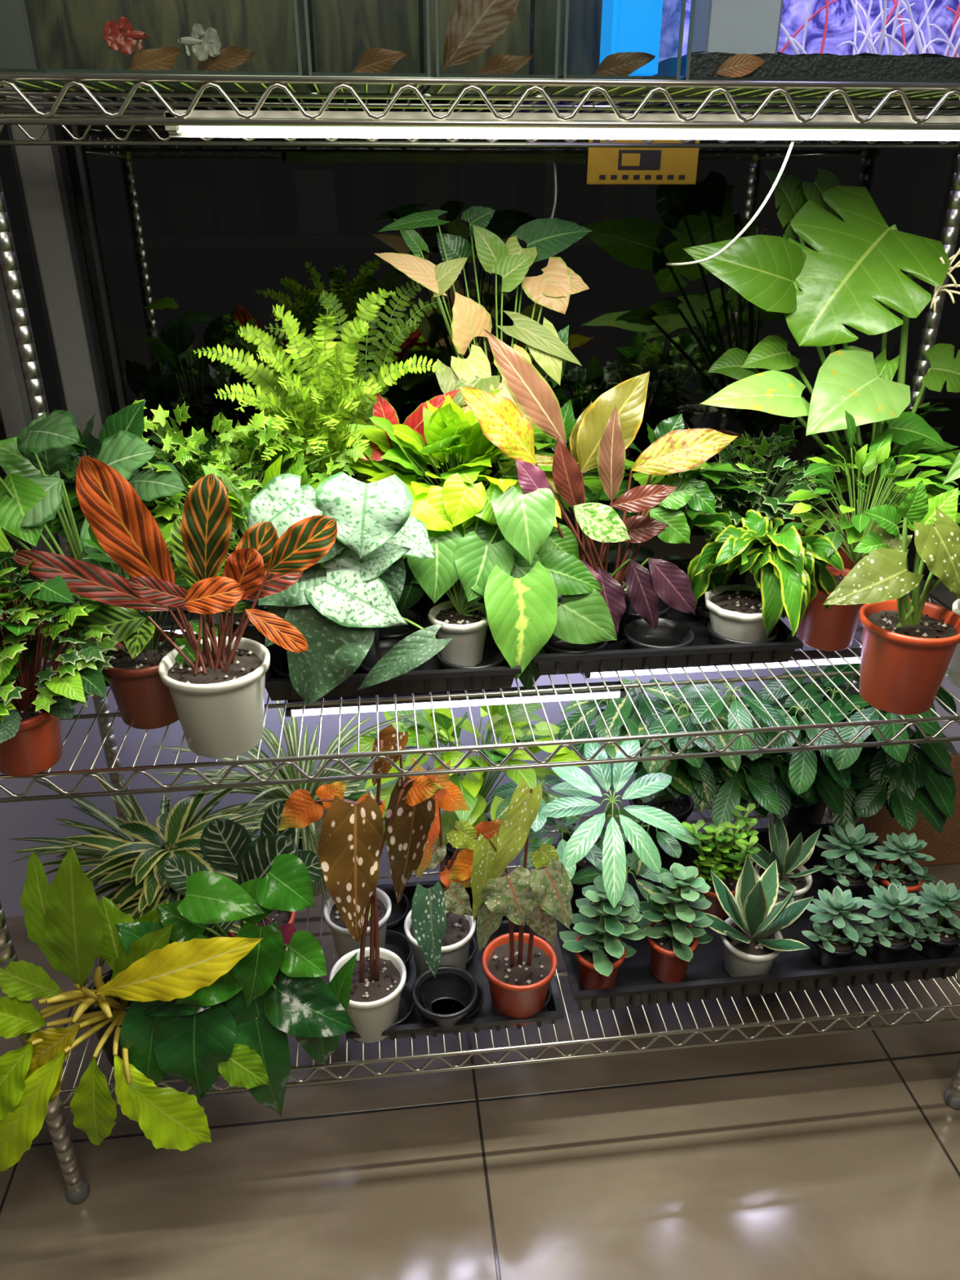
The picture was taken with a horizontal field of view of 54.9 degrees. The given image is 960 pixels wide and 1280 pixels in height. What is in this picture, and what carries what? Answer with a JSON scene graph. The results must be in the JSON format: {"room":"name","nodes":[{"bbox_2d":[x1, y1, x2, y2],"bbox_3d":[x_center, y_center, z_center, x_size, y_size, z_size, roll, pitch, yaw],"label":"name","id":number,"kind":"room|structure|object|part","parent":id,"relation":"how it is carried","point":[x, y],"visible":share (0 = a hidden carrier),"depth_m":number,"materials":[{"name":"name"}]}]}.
{"room":"plant shop","nodes":[
{"label":"plant shop","id":0,"kind":"room"},
{"bbox_2d":[0,862,959,1279],"bbox_3d":[0.328,0.566,2.008,9.000,0.001,9.000,-3,27,-6],"label":"floor","id":1,"kind":"structure","parent":0,"point":[834,1156],"depth_m":1.47,"materials":[{"name":"beige tile"}]},
{"bbox_2d":[0,72,959,1204],"bbox_3d":[0.062,-0.270,1.257,1.469,2.165,0.579,-3,27,-6],"label":"wire shelving rack","id":2,"kind":"object","parent":1,"relation":"on","point":[77,1188],"visible":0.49,"depth_m":1.16,"materials":[{"name":"metal"}]},
{"bbox_3d":[-0.619,-0.114,0.944,0.034,2.165,0.034,-3,27,-6],"label":"post","id":3,"kind":"part","parent":2,"relation":"part of","materials":[{"name":"metal"}]},
{"bbox_2d":[0,545,118,777],"bbox_3d":[-0.531,0.021,1.047,0.237,0.279,0.210,-3,27,-6],"label":"ivy","id":4,"kind":"object","parent":2,"relation":"on","point":[33,700],"visible":0.98,"depth_m":1.03,"materials":[{"name":"plant"}]},
{"bbox_3d":[-0.679,-0.354,1.426,0.034,2.165,0.034,-3,27,-6],"label":"post","id":5,"kind":"part","parent":2,"relation":"part of","materials":[{"name":"metal"}]},
{"bbox_2d":[0,400,186,686],"bbox_3d":[-0.505,-0.112,1.181,0.264,0.398,0.197,-3,27,-6],"label":"potted plant","id":6,"kind":"object","parent":2,"relation":"on","point":[32,491],"visible":0.41,"depth_m":1.15,"materials":[{"name":"green plant"}]},
{"bbox_2d":[16,413,180,612],"bbox_3d":[-0.568,-0.182,1.412,0.230,0.319,0.239,11,28,21],"label":"pothos","id":7,"kind":"object","parent":2,"relation":"on","point":[88,442],"visible":0.12,"depth_m":1.35,"materials":[{"name":"green plant"}]},
{"bbox_2d":[0,844,269,1171],"bbox_3d":[-0.489,0.478,1.257,0.419,0.491,0.234,-3,27,-6],"label":"potted plant","id":8,"kind":"object","parent":2,"relation":"on","point":[65,918],"visible":0.94,"depth_m":1.23,"materials":[{"name":"green plant"}]},
{"bbox_2d":[40,524,255,729],"bbox_3d":[-0.418,-0.023,1.140,0.229,0.275,0.220,8,28,16],"label":"potted plant","id":9,"kind":"object","parent":2,"relation":"on","point":[143,700],"visible":0.52,"depth_m":1.15,"materials":[{"name":"brown plastic"}]},
{"bbox_2d":[62,795,246,933],"bbox_3d":[-0.463,0.413,1.414,0.283,0.328,0.225,-3,27,-6],"label":"potted plant","id":10,"kind":"object","parent":2,"relation":"on","point":[137,865],"visible":0.41,"depth_m":1.35,"materials":[{"name":"green plant"}]},
{"bbox_2d":[0,0,313,92],"bbox_3d":[-0.314,-0.624,0.878,0.285,0.170,0.216,-3,27,-6],"label":"aquarium","id":11,"kind":"object","parent":2,"relation":"on","point":[256,37],"visible":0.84,"depth_m":0.98,"materials":[{"name":"glass"}]},
{"bbox_2d":[103,16,148,54],"bbox_3d":[-0.319,-0.544,0.833,0.039,0.029,0.006,-6,27,-12],"label":"fish","id":12,"kind":"object","parent":11,"relation":"in","point":[114,36],"visible":1,"depth_m":0.83},
{"bbox_2d":[177,22,221,61],"bbox_3d":[-0.255,-0.544,0.842,0.039,0.029,0.006,1,26,1],"label":"fish","id":13,"kind":"object","parent":11,"relation":"in","point":[210,40],"visible":1,"depth_m":0.84},
{"bbox_2d":[7,760,306,968],"bbox_3d":[-0.502,0.354,1.489,0.477,0.366,0.344,-3,27,-6],"label":"spider plant","id":14,"kind":"object","parent":2,"relation":"on","point":[130,807],"visible":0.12,"depth_m":1.46,"materials":[{"name":"green plant"}]},
{"bbox_2d":[12,455,337,758],"bbox_3d":[-0.335,-0.039,1.071,0.349,0.366,0.130,-3,27,-6],"label":"potted calathea","id":15,"kind":"object","parent":2,"relation":"on","point":[218,698],"visible":1,"depth_m":1.05,"materials":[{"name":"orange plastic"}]},
{"bbox_2d":[155,619,208,634],"bbox_3d":[-0.015,-0.044,1.618,1.100,0.021,0.022,-3,27,-6],"label":"tube light","id":16,"kind":"object","parent":2,"relation":"attached to","point":[178,630],"visible":0.02,"depth_m":1.56,"materials":[{"name":"white"}]},
{"bbox_2d":[144,416,262,590],"bbox_3d":[-0.439,-0.195,1.436,0.301,0.320,0.222,-3,27,-6],"label":"pothos","id":17,"kind":"object","parent":2,"relation":"on","point":[162,431],"visible":0.02,"depth_m":1.39,"materials":[{"name":"green plant"}]},
{"bbox_2d":[115,853,357,1116],"bbox_3d":[-0.337,0.466,1.327,0.326,0.412,0.225,-3,27,-6],"label":"philodendron","id":18,"kind":"object","parent":2,"relation":"on","point":[185,1039],"visible":0.79,"depth_m":1.26,"materials":[{"name":"green plant"}]},
{"bbox_2d":[162,800,322,981],"bbox_3d":[-0.323,0.415,1.365,0.211,0.367,0.221,11,28,21],"label":"potted plant","id":19,"kind":"object","parent":2,"relation":"on","point":[227,846],"visible":0.3,"depth_m":1.31,"materials":[{"name":"plant"}]},
{"bbox_2d":[132,399,367,635],"bbox_3d":[-0.323,-0.157,1.298,0.338,0.375,0.226,-3,27,-6],"label":"ivy","id":20,"kind":"object","parent":2,"relation":"on","point":[236,442],"visible":0.27,"depth_m":1.23,"materials":[{"name":"green plant"}]},
{"bbox_2d":[150,700,426,908],"bbox_3d":[-0.316,0.276,1.621,0.483,0.388,0.379,-3,27,-6],"label":"spider plant","id":21,"kind":"object","parent":2,"relation":"on","point":[282,793],"visible":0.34,"depth_m":1.59,"materials":[{"name":"green plant"}]},
{"bbox_2d":[303,0,431,93],"bbox_3d":[-0.110,-0.626,0.880,0.110,0.170,0.176,-3,27,-6],"label":"aquarium","id":22,"kind":"object","parent":2,"relation":"on","point":[352,37],"visible":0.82,"depth_m":0.96,"materials":[{"name":"glass"}]},
{"bbox_2d":[264,592,521,701],"bbox_3d":[-0.136,-0.012,1.387,0.348,0.036,0.338,-3,27,-6],"label":"tray","id":23,"kind":"object","parent":2,"relation":"on","point":[436,673],"visible":0.2,"depth_m":1.25,"materials":[{"name":"plastic"}]},
{"bbox_2d":[148,454,339,678],"bbox_3d":[-0.282,-0.094,1.239,0.318,0.314,0.225,-3,27,-6],"label":"potted plant","id":24,"kind":"object","parent":23,"relation":"in","point":[239,500],"visible":0.13,"depth_m":1.21,"materials":[{"name":"green plant"}]},
{"bbox_2d":[193,287,444,553],"bbox_3d":[-0.224,-0.234,1.323,0.274,0.492,0.266,-24,35,-39],"label":"fern","id":25,"kind":"object","parent":23,"relation":"on","point":[323,408],"visible":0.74,"depth_m":1.24,"materials":[{"name":"green plant"}]},
{"bbox_2d":[247,471,452,705],"bbox_3d":[-0.161,-0.064,1.181,0.217,0.293,0.193,18,32,32],"label":"pothos","id":26,"kind":"object","parent":23,"relation":"on","point":[340,608],"visible":0.82,"depth_m":1.16,"materials":[{"name":"green plant"}]},
{"bbox_2d":[264,280,443,481],"bbox_3d":[-0.182,-0.300,1.454,0.263,0.493,0.106,-3,27,-6],"label":"fern","id":27,"kind":"object","parent":23,"relation":"in","point":[384,353],"visible":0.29,"depth_m":1.38,"materials":[{"name":"green plant"}]},
{"bbox_2d":[340,388,460,600],"bbox_3d":[-0.138,-0.205,1.410,0.178,0.362,0.197,-15,30,-28],"label":"potted red syngonium","id":28,"kind":"object","parent":23,"relation":"on","point":[383,408],"visible":0.14,"depth_m":1.31,"materials":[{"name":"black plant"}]},
{"bbox_2d":[331,388,587,604],"bbox_3d":[-0.019,-0.180,1.337,0.312,0.361,0.284,21,33,35],"label":"potted plant","id":29,"kind":"object","parent":23,"relation":"on","point":[455,437],"visible":0.43,"depth_m":1.28,"materials":[{"name":"green plant"}]},
{"bbox_2d":[397,472,617,689],"bbox_3d":[0.030,-0.070,1.267,0.318,0.315,0.132,-3,27,-6],"label":"philodendron","id":30,"kind":"object","parent":23,"relation":"in","point":[520,588],"visible":0.91,"depth_m":1.24,"materials":[{"name":"green plant"}]},
{"bbox_2d":[346,875,564,1042],"bbox_3d":[-0.054,0.518,1.534,0.328,0.031,0.323,-3,27,-6],"label":"tray","id":31,"kind":"object","parent":2,"relation":"on","point":[410,1023],"visible":0.3,"depth_m":1.45,"materials":[{"name":"plastic"}]},
{"bbox_2d":[323,887,391,959],"bbox_3d":[-0.200,0.431,1.495,0.114,0.206,0.168,-3,27,-6],"label":"pot","id":32,"kind":"object","parent":31,"relation":"on","point":[344,943],"visible":0.19,"depth_m":1.49,"materials":[{"name":"white plastic"}]},
{"bbox_2d":[277,724,450,1043],"bbox_3d":[-0.153,0.346,1.299,0.232,0.533,0.114,-3,27,-6],"label":"begonias","id":33,"kind":"object","parent":31,"relation":"in","point":[349,841],"visible":0.93,"depth_m":1.25,"materials":[{"name":"brown plant"}]},
{"bbox_2d":[411,964,478,1033],"bbox_3d":[-0.053,0.555,1.415,0.102,0.055,0.102,-3,27,-6],"label":"pot","id":34,"kind":"object","parent":31,"relation":"on","point":[451,982],"visible":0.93,"depth_m":1.44,"materials":[{"name":"plastic"}]},
{"bbox_2d":[404,755,502,977],"bbox_3d":[-0.056,0.350,1.410,0.183,0.428,0.136,-20,33,-34],"label":"begonias","id":35,"kind":"object","parent":31,"relation":"in","point":[439,927],"visible":0.8,"depth_m":1.38,"materials":[{"name":"green plant"}]},
{"bbox_2d":[471,777,573,1026],"bbox_3d":[0.052,0.380,1.345,0.135,0.431,0.114,-10,28,-19],"label":"begonias","id":36,"kind":"object","parent":31,"relation":"in","point":[519,967],"visible":1,"depth_m":1.31,"materials":[{"name":"plant"}]},
{"bbox_2d":[284,680,626,716],"bbox_3d":[-0.032,0.087,1.355,0.500,0.021,0.022,-3,27,-6],"label":"tube light","id":37,"kind":"object","parent":2,"relation":"attached to","point":[615,693],"visible":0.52,"depth_m":1.35,"materials":[{"name":"white plastic"}]},
{"bbox_2d":[346,702,588,899],"bbox_3d":[-0.017,0.267,1.591,0.414,0.431,0.285,-6,27,-11],"label":"potted plant","id":38,"kind":"object","parent":2,"relation":"on","point":[473,786],"visible":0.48,"depth_m":1.52,"materials":[{"name":"green plant"}]},
{"bbox_3d":[0.062,-0.612,1.087,1.469,0.043,0.579,-3,27,-6],"label":"shelf","id":39,"kind":"part","parent":2,"relation":"part of","materials":[{"name":"silver metal"}]},
{"bbox_3d":[0.062,0.022,1.402,1.469,0.043,0.579,-3,27,-6],"label":"shelf","id":40,"kind":"part","parent":2,"relation":"part of","materials":[{"name":"silver metal"}]},
{"bbox_2d":[373,205,591,545],"bbox_3d":[0.008,-0.337,1.415,0.315,0.592,0.157,-3,27,-6],"label":"potted pink syngonium","id":41,"kind":"object","parent":2,"relation":"on","point":[544,238],"visible":0.53,"depth_m":1.33,"materials":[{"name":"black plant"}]},
{"bbox_2d":[422,0,560,94],"bbox_3d":[0.006,-0.631,0.892,0.113,0.171,0.176,-3,27,-6],"label":"aquarium","id":42,"kind":"object","parent":2,"relation":"on","point":[469,38],"visible":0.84,"depth_m":0.87,"materials":[{"name":"glass"}]},
{"bbox_3d":[0.062,0.504,1.641,1.469,0.043,0.579,-3,27,-6],"label":"shelf","id":43,"kind":"part","parent":2,"relation":"part of","materials":[{"name":"silver metal"}]},
{"bbox_2d":[163,110,959,141],"bbox_3d":[0.170,-0.491,0.885,0.915,0.021,0.022,-3,27,-6],"label":"tube light","id":44,"kind":"object","parent":2,"relation":"attached to","point":[218,131],"visible":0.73,"depth_m":0.87,"materials":[{"name":"white plastic"}]},
{"bbox_2d":[666,140,794,265],"bbox_3d":[0.277,-0.504,1.075,0.019,0.150,0.303,-6,27,-11],"label":"power cable","id":45,"kind":"object","parent":44,"relation":"attached to","point":[769,194],"visible":0.95,"depth_m":1.01,"materials":[{"name":"plastic"}]},
{"bbox_2d":[532,0,685,95],"bbox_3d":[0.122,-0.637,0.904,0.111,0.170,0.176,-3,27,-6],"label":"aquarium","id":46,"kind":"object","parent":2,"relation":"on","point":[580,20],"visible":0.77,"depth_m":0.98,"materials":[{"name":"glass"}]},
{"bbox_2d":[599,0,662,75],"bbox_3d":[0.148,-0.649,0.888,0.048,0.196,0.060,-3,27,-6],"label":"box","id":47,"kind":"object","parent":46,"relation":"in","point":[627,25],"visible":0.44,"depth_m":0.89,"materials":[{"name":"plastic"}]},
{"bbox_2d":[532,558,803,675],"bbox_3d":[0.248,-0.045,1.453,0.388,0.036,0.338,-3,27,-6],"label":"tray","id":48,"kind":"object","parent":2,"relation":"on","point":[679,639],"visible":0.25,"depth_m":1.32,"materials":[{"name":"plastic"}]},
{"bbox_2d":[488,399,634,529],"bbox_3d":[0.123,-0.235,1.515,0.246,0.321,0.220,18,31,32],"label":"pothos","id":49,"kind":"object","parent":48,"relation":"on","point":[592,482],"visible":0.09,"depth_m":1.47,"materials":[{"name":"green plant"}]},
{"bbox_2d":[457,328,738,641],"bbox_3d":[0.161,-0.201,1.288,0.386,0.448,0.147,-3,27,-6],"label":"potted plant","id":50,"kind":"object","parent":48,"relation":"in","point":[600,437],"visible":0.88,"depth_m":1.26,"materials":[{"name":"multicoloured plant"}]},
{"bbox_2d":[590,418,839,587],"bbox_3d":[0.367,-0.189,1.439,0.392,0.307,0.225,-3,27,-6],"label":"ivy","id":51,"kind":"object","parent":48,"relation":"in","point":[747,493],"visible":0.49,"depth_m":1.39,"materials":[{"name":"green plant"}]},
{"bbox_2d":[687,509,844,641],"bbox_3d":[0.407,-0.089,1.341,0.206,0.201,0.239,-3,27,-6],"label":"potted plant","id":52,"kind":"object","parent":48,"relation":"on","point":[793,566],"visible":0.98,"depth_m":1.30,"materials":[{"name":"green plant"}]},
{"bbox_2d":[581,647,861,678],"bbox_3d":[0.432,0.035,1.460,0.550,0.021,0.022,-3,27,-6],"label":"tube light","id":53,"kind":"object","parent":2,"relation":"attached to","point":[802,660],"visible":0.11,"depth_m":1.46,"materials":[{"name":"white plastic"}]},
{"bbox_2d":[551,821,959,1011],"bbox_3d":[0.445,0.469,1.618,0.646,0.045,0.363,-3,27,-6],"label":"tray","id":54,"kind":"object","parent":2,"relation":"on","point":[707,977],"visible":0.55,"depth_m":1.50,"materials":[{"name":"plastic"}]},
{"bbox_2d":[490,739,700,923],"bbox_3d":[0.200,0.335,1.540,0.294,0.354,0.322,-19,32,-34],"label":"plant","id":55,"kind":"object","parent":54,"relation":"in","point":[588,850],"visible":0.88,"depth_m":1.45,"materials":[{"name":"green plant"}]},
{"bbox_2d":[559,875,647,990],"bbox_3d":[0.196,0.463,1.437,0.138,0.205,0.110,-3,27,-6],"label":"potted succulent","id":56,"kind":"object","parent":54,"relation":"in","point":[599,952],"visible":0.84,"depth_m":1.43,"materials":[{"name":"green plant"}]},
{"bbox_2d":[636,862,713,982],"bbox_3d":[0.304,0.443,1.472,0.118,0.210,0.107,19,32,34],"label":"potted succulent","id":57,"kind":"object","parent":54,"relation":"in","point":[673,941],"visible":0.99,"depth_m":1.45,"materials":[{"name":"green plant"}]},
{"bbox_2d":[554,678,804,862],"bbox_3d":[0.351,0.239,1.685,0.453,0.396,0.295,-3,27,-6],"label":"plant","id":58,"kind":"object","parent":54,"relation":"in","point":[677,799],"visible":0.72,"depth_m":1.59,"materials":[{"name":"green plant"}]},
{"bbox_2d":[681,803,760,919],"bbox_3d":[0.402,0.387,1.586,0.139,0.209,0.100,2,26,5],"label":"succulent","id":59,"kind":"object","parent":54,"relation":"in","point":[722,851],"visible":0.91,"depth_m":1.56,"materials":[{"name":"green plant"}]},
{"bbox_2d":[704,854,813,977],"bbox_3d":[0.431,0.442,1.472,0.184,0.212,0.176,-3,27,-6],"label":"agave","id":60,"kind":"object","parent":54,"relation":"in","point":[752,938],"visible":0.96,"depth_m":1.47,"materials":[{"name":"green plant"}]},
{"bbox_2d":[749,815,828,903],"bbox_3d":[0.519,0.392,1.603,0.138,0.184,0.153,4,27,8],"label":"agave","id":61,"kind":"object","parent":54,"relation":"in","point":[792,873],"visible":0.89,"depth_m":1.60,"materials":[{"name":"green plant"}]},
{"bbox_2d":[801,885,874,968],"bbox_3d":[0.585,0.470,1.505,0.116,0.132,0.105,-3,27,-6],"label":"potted echeveria","id":62,"kind":"object","parent":54,"relation":"in","point":[833,940],"visible":1,"depth_m":1.50,"materials":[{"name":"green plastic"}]},
{"bbox_2d":[813,821,888,897],"bbox_3d":[0.662,0.396,1.646,0.131,0.138,0.123,-3,27,-6],"label":"potted echeveria","id":63,"kind":"object","parent":54,"relation":"in","point":[850,871],"visible":0.98,"depth_m":1.64,"materials":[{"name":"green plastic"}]},
{"bbox_2d":[858,882,928,964],"bbox_3d":[0.680,0.465,1.515,0.114,0.131,0.102,-3,27,-6],"label":"potted echeveria","id":64,"kind":"object","parent":54,"relation":"in","point":[892,935],"visible":1,"depth_m":1.50,"materials":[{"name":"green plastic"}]},
{"bbox_2d":[873,830,935,893],"bbox_3d":[0.754,0.404,1.640,0.111,0.129,0.097,-3,27,-6],"label":"potted echeveria","id":65,"kind":"object","parent":54,"relation":"in","point":[905,871],"visible":0.94,"depth_m":1.63,"materials":[{"name":"plant"}]},
{"bbox_2d":[910,880,959,959],"bbox_3d":[0.764,0.462,1.524,0.111,0.129,0.097,-3,27,-6],"label":"potted echeveria","id":66,"kind":"object","parent":54,"relation":"in","point":[942,926],"visible":0.95,"depth_m":1.51,"materials":[{"name":"green plant"}]},
{"bbox_2d":[622,0,959,105],"bbox_3d":[0.440,-0.687,0.970,0.525,0.200,0.266,-3,27,-6],"label":"aquarium","id":67,"kind":"object","parent":2,"relation":"on","point":[865,41],"visible":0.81,"depth_m":1.00,"materials":[{"name":"glass"}]},
{"bbox_2d":[691,0,783,77],"bbox_3d":[0.244,-0.591,0.874,0.070,0.107,0.056,-3,27,-6],"label":"filter","id":68,"kind":"object","parent":67,"relation":"in","point":[742,28],"visible":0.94,"depth_m":0.86,"materials":[{"name":"grey plastic"}]},
{"bbox_2d":[682,168,959,599],"bbox_3d":[0.574,-0.317,1.321,0.530,0.641,0.335,16,31,30],"label":"monstera","id":69,"kind":"object","parent":2,"relation":"on","point":[857,262],"visible":0.85,"depth_m":1.29,"materials":[{"name":"plant"}]},
{"bbox_2d":[688,662,958,833],"bbox_3d":[0.642,0.223,1.706,0.534,0.407,0.318,-3,27,-6],"label":"plant","id":70,"kind":"object","parent":2,"relation":"on","point":[805,783],"visible":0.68,"depth_m":1.66,"materials":[{"name":"green plant"}]},
{"bbox_2d":[779,410,958,651],"bbox_3d":[0.534,-0.151,1.316,0.203,0.348,0.203,-17,31,-30],"label":"potted plant","id":71,"kind":"object","parent":2,"relation":"on","point":[833,628],"visible":0.72,"depth_m":1.30,"materials":[{"name":"plant"}]},
{"bbox_2d":[809,401,959,532],"bbox_3d":[0.681,-0.246,1.533,0.247,0.325,0.215,17,31,30],"label":"pothos","id":72,"kind":"object","parent":2,"relation":"on","point":[951,455],"visible":0.09,"depth_m":1.47,"materials":[{"name":"green plant"}]},
{"bbox_2d":[821,480,959,715],"bbox_3d":[0.534,-0.047,1.159,0.192,0.302,0.130,-21,33,-36],"label":"potted plant","id":73,"kind":"object","parent":2,"relation":"on","point":[908,646],"visible":1,"depth_m":1.15,"materials":[{"name":"ceramic"}]},
{"bbox_3d":[0.744,-0.425,1.570,0.034,2.165,0.034,-3,27,-6],"label":"post","id":74,"kind":"part","parent":2,"relation":"part of","materials":[{"name":"metal"}]},
{"bbox_2d":[857,752,959,866],"bbox_3d":[1.137,0.376,2.081,0.600,0.272,0.053,-3,27,-6],"label":"plant pot","id":75,"kind":"object","parent":2,"relation":"on","point":[944,847],"visible":0.27,"depth_m":2.07,"materials":[{"name":"brown ceramic"}]},
{"bbox_3d":[0.804,-0.186,1.088,0.034,2.165,0.034,-3,27,-6],"label":"post","id":76,"kind":"part","parent":2,"relation":"part of","materials":[{"name":"metal"}]},
{"bbox_2d":[946,490,959,688],"bbox_3d":[0.703,-0.116,1.208,0.207,0.381,0.167,-3,27,-6],"label":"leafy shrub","id":77,"kind":"object","parent":2,"relation":"on","point":[953,670],"visible":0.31,"depth_m":1.26,"materials":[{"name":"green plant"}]},
{"bbox_2d":[0,617,959,917],"bbox_3d":[0.309,0.211,2.026,9.000,0.620,0.150,-3,27,-6],"label":"wall","id":78,"kind":"structure","parent":0,"point":[29,819],"depth_m":1.87,"materials":[{"name":"grey paint"}]},
{"bbox_2d":[0,0,959,653],"bbox_3d":[0.314,-0.976,1.382,9.000,2.080,0.072,-3,27,-6],"label":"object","id":79,"kind":"structure","parent":78,"relation":"in","point":[133,261],"depth_m":1.53,"materials":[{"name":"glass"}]},
{"bbox_2d":[586,139,699,184],"bbox_3d":[0.265,-0.783,1.499,0.183,0.080,0.006,-3,27,-6],"label":"sign","id":80,"kind":"object","parent":79,"relation":"attached to","point":[606,166],"visible":0.8,"depth_m":1.50,"materials":[{"name":"yellow plastic"}]}
]}

